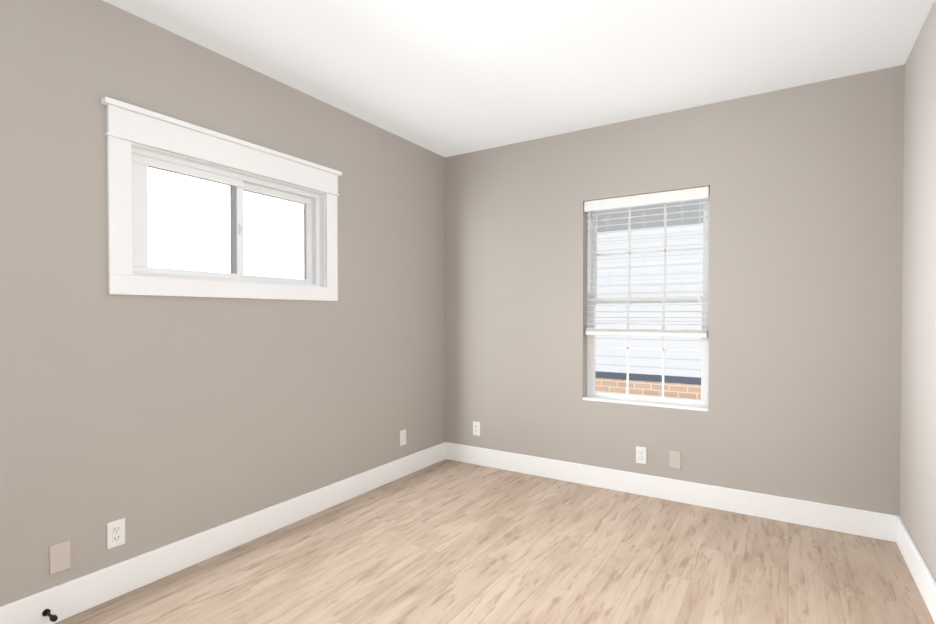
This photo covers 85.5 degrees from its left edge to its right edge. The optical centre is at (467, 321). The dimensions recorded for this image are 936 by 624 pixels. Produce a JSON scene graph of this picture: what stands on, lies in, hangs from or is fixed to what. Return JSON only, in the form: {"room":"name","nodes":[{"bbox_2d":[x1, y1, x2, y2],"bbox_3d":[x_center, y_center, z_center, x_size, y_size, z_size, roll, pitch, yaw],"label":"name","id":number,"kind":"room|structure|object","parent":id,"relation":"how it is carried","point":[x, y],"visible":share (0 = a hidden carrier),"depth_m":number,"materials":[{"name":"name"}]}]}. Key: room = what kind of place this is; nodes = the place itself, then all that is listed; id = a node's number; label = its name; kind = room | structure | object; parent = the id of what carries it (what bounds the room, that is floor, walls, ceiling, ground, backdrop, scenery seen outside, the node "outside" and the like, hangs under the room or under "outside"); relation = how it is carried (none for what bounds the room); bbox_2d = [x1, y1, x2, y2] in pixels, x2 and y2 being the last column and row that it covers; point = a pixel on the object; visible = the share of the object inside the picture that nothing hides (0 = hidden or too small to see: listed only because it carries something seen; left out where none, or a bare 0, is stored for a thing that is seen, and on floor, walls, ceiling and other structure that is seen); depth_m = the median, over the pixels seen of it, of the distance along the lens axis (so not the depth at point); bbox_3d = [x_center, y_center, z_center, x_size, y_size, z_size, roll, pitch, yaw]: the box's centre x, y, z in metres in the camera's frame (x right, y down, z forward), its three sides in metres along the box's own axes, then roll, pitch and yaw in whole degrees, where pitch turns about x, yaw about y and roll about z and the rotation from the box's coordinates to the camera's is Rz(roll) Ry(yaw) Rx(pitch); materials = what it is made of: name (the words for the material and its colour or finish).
{"room":"empty bedroom","nodes":[
{"label":"empty bedroom","id":0,"kind":"room"},
{"bbox_2d":[0,0,444,605],"bbox_3d":[-1.511,-0.086,2.449,0.200,2.580,5.000,0,1,32],"label":"wall","id":1,"kind":"structure","parent":0,"point":[156,422],"depth_m":2.41,"materials":[{"name":"beige paint"}]},
{"bbox_2d":[49,540,70,574],"bbox_3d":[-1.650,0.954,2.048,0.007,0.115,0.070,0,1,32],"label":"blank wall plate","id":2,"kind":"object","parent":1,"relation":"attached to","point":[60,556],"visible":1,"depth_m":2.05,"materials":[{"name":"paint"}]},
{"bbox_2d":[107,518,124,549],"bbox_3d":[-1.542,0.930,2.218,0.009,0.115,0.070,0,1,32],"label":"electrical outlet","id":3,"kind":"object","parent":1,"relation":"attached to","point":[116,533],"visible":1,"depth_m":2.21,"materials":[{"name":"paint"}]},
{"bbox_2d":[101,96,341,300],"bbox_3d":[-1.243,-0.543,2.756,0.167,0.836,1.345,0,1,32],"label":"window","id":4,"kind":"structure","parent":1,"relation":"in","point":[140,140],"depth_m":2.57,"materials":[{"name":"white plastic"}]},
{"bbox_2d":[0,442,445,623],"bbox_3d":[-1.419,1.132,2.407,0.016,0.145,4.600,0,1,32],"label":"baseboard","id":5,"kind":"structure","parent":1,"relation":"attached to","point":[68,599],"depth_m":2.49,"materials":[{"name":"white wood"}]},
{"bbox_2d":[42,609,57,621],"bbox_3d":[-1.632,1.150,1.978,0.084,0.026,0.026,0,1,32],"label":"doorstop","id":6,"kind":"object","parent":5,"relation":"attached to","point":[47,612],"visible":1,"depth_m":1.98,"materials":[{"name":"black rubber"}]},
{"bbox_2d":[400,429,405,445],"bbox_3d":[-0.496,0.888,3.872,0.009,0.115,0.070,0,1,32],"label":"electrical outlet","id":7,"kind":"object","parent":1,"relation":"attached to","point":[402,437],"visible":1,"depth_m":3.87,"materials":[{"name":"paint"}]},
{"bbox_2d":[55,459,934,623],"bbox_3d":[-0.156,1.265,1.610,3.406,0.100,5.000,0,1,32],"label":"floor","id":8,"kind":"structure","parent":0,"point":[445,541],"depth_m":2.47,"materials":[{"name":"laminate"}]},
{"bbox_2d":[103,0,934,156],"bbox_3d":[-0.156,-1.415,1.574,3.406,0.100,5.000,0,1,32],"label":"ceiling","id":9,"kind":"structure","parent":0,"point":[446,78],"depth_m":2.58,"materials":[{"name":"white paint"}]},
{"bbox_2d":[445,64,904,515],"bbox_3d":[1.127,-0.102,3.620,3.006,2.580,0.200,0,1,32],"label":"wall","id":10,"kind":"structure","parent":0,"point":[804,183],"depth_m":3.16,"materials":[{"name":"beige paint"}]},
{"bbox_2d":[473,421,479,435],"bbox_3d":[0.070,0.884,4.179,0.070,0.115,0.009,0,1,32],"label":"electrical outlet","id":11,"kind":"object","parent":10,"relation":"attached to","point":[476,428],"visible":1,"depth_m":4.17,"materials":[{"name":"plastic"}]},
{"bbox_2d":[636,446,645,463],"bbox_3d":[1.188,0.917,3.472,0.070,0.115,0.009,0,1,32],"label":"electrical outlet","id":12,"kind":"object","parent":10,"relation":"attached to","point":[641,455],"visible":1,"depth_m":3.47,"materials":[{"name":"plastic"}]},
{"bbox_2d":[583,396,707,411],"bbox_3d":[1.213,0.567,3.509,0.836,0.018,0.090,0,1,32],"label":"sill","id":13,"kind":"structure","parent":10,"relation":"attached to","point":[654,404],"depth_m":3.47,"materials":[{"name":"white wood"}]},
{"bbox_2d":[587,189,709,406],"bbox_3d":[1.259,-0.159,3.572,0.836,1.431,0.089,0,1,32],"label":"window","id":14,"kind":"structure","parent":10,"relation":"in","point":[592,361],"depth_m":3.56,"materials":[{"name":"white plastic"}]},
{"bbox_2d":[584,186,708,337],"bbox_3d":[1.208,-0.385,3.488,0.824,0.973,0.081,0,1,32],"label":"window blind","id":15,"kind":"object","parent":14,"relation":"attached to","point":[657,198],"visible":0.98,"depth_m":3.46,"materials":[{"name":"white plastic"}]},
{"bbox_2d":[446,442,895,541],"bbox_3d":[1.069,1.117,3.545,2.974,0.145,0.016,0,1,32],"label":"baseboard","id":16,"kind":"structure","parent":10,"relation":"attached to","point":[870,524],"depth_m":3.28,"materials":[{"name":"white wood"}]},
{"bbox_2d":[669,451,680,468],"bbox_3d":[1.373,0.918,3.356,0.070,0.115,0.007,0,1,32],"label":"outlet","id":17,"kind":"object","parent":10,"relation":"attached to","point":[675,459],"visible":1,"depth_m":3.35,"materials":[{"name":"paint"}]},
{"bbox_2d":[900,0,935,580],"bbox_3d":[1.199,-0.064,0.735,0.200,2.580,5.000,0,1,32],"label":"wall","id":18,"kind":"structure","parent":0,"point":[918,448],"depth_m":2.36,"materials":[{"name":"beige paint"}]},
{"bbox_2d":[896,516,935,623],"bbox_3d":[1.107,1.153,0.809,0.016,0.145,4.600,0,1,32],"label":"baseboard","id":19,"kind":"structure","parent":18,"relation":"attached to","point":[923,578],"depth_m":2.29,"materials":[{"name":"white wood"}]},
{"label":"outside","id":20,"kind":"structure","parent":0,"visible":0},
{"bbox_2d":[595,200,702,404],"bbox_3d":[2.938,-0.046,5.554,12.000,3.918,4.962,0,1,32],"label":"house","id":21,"kind":"structure","parent":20,"point":[640,369],"depth_m":6.28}
]}

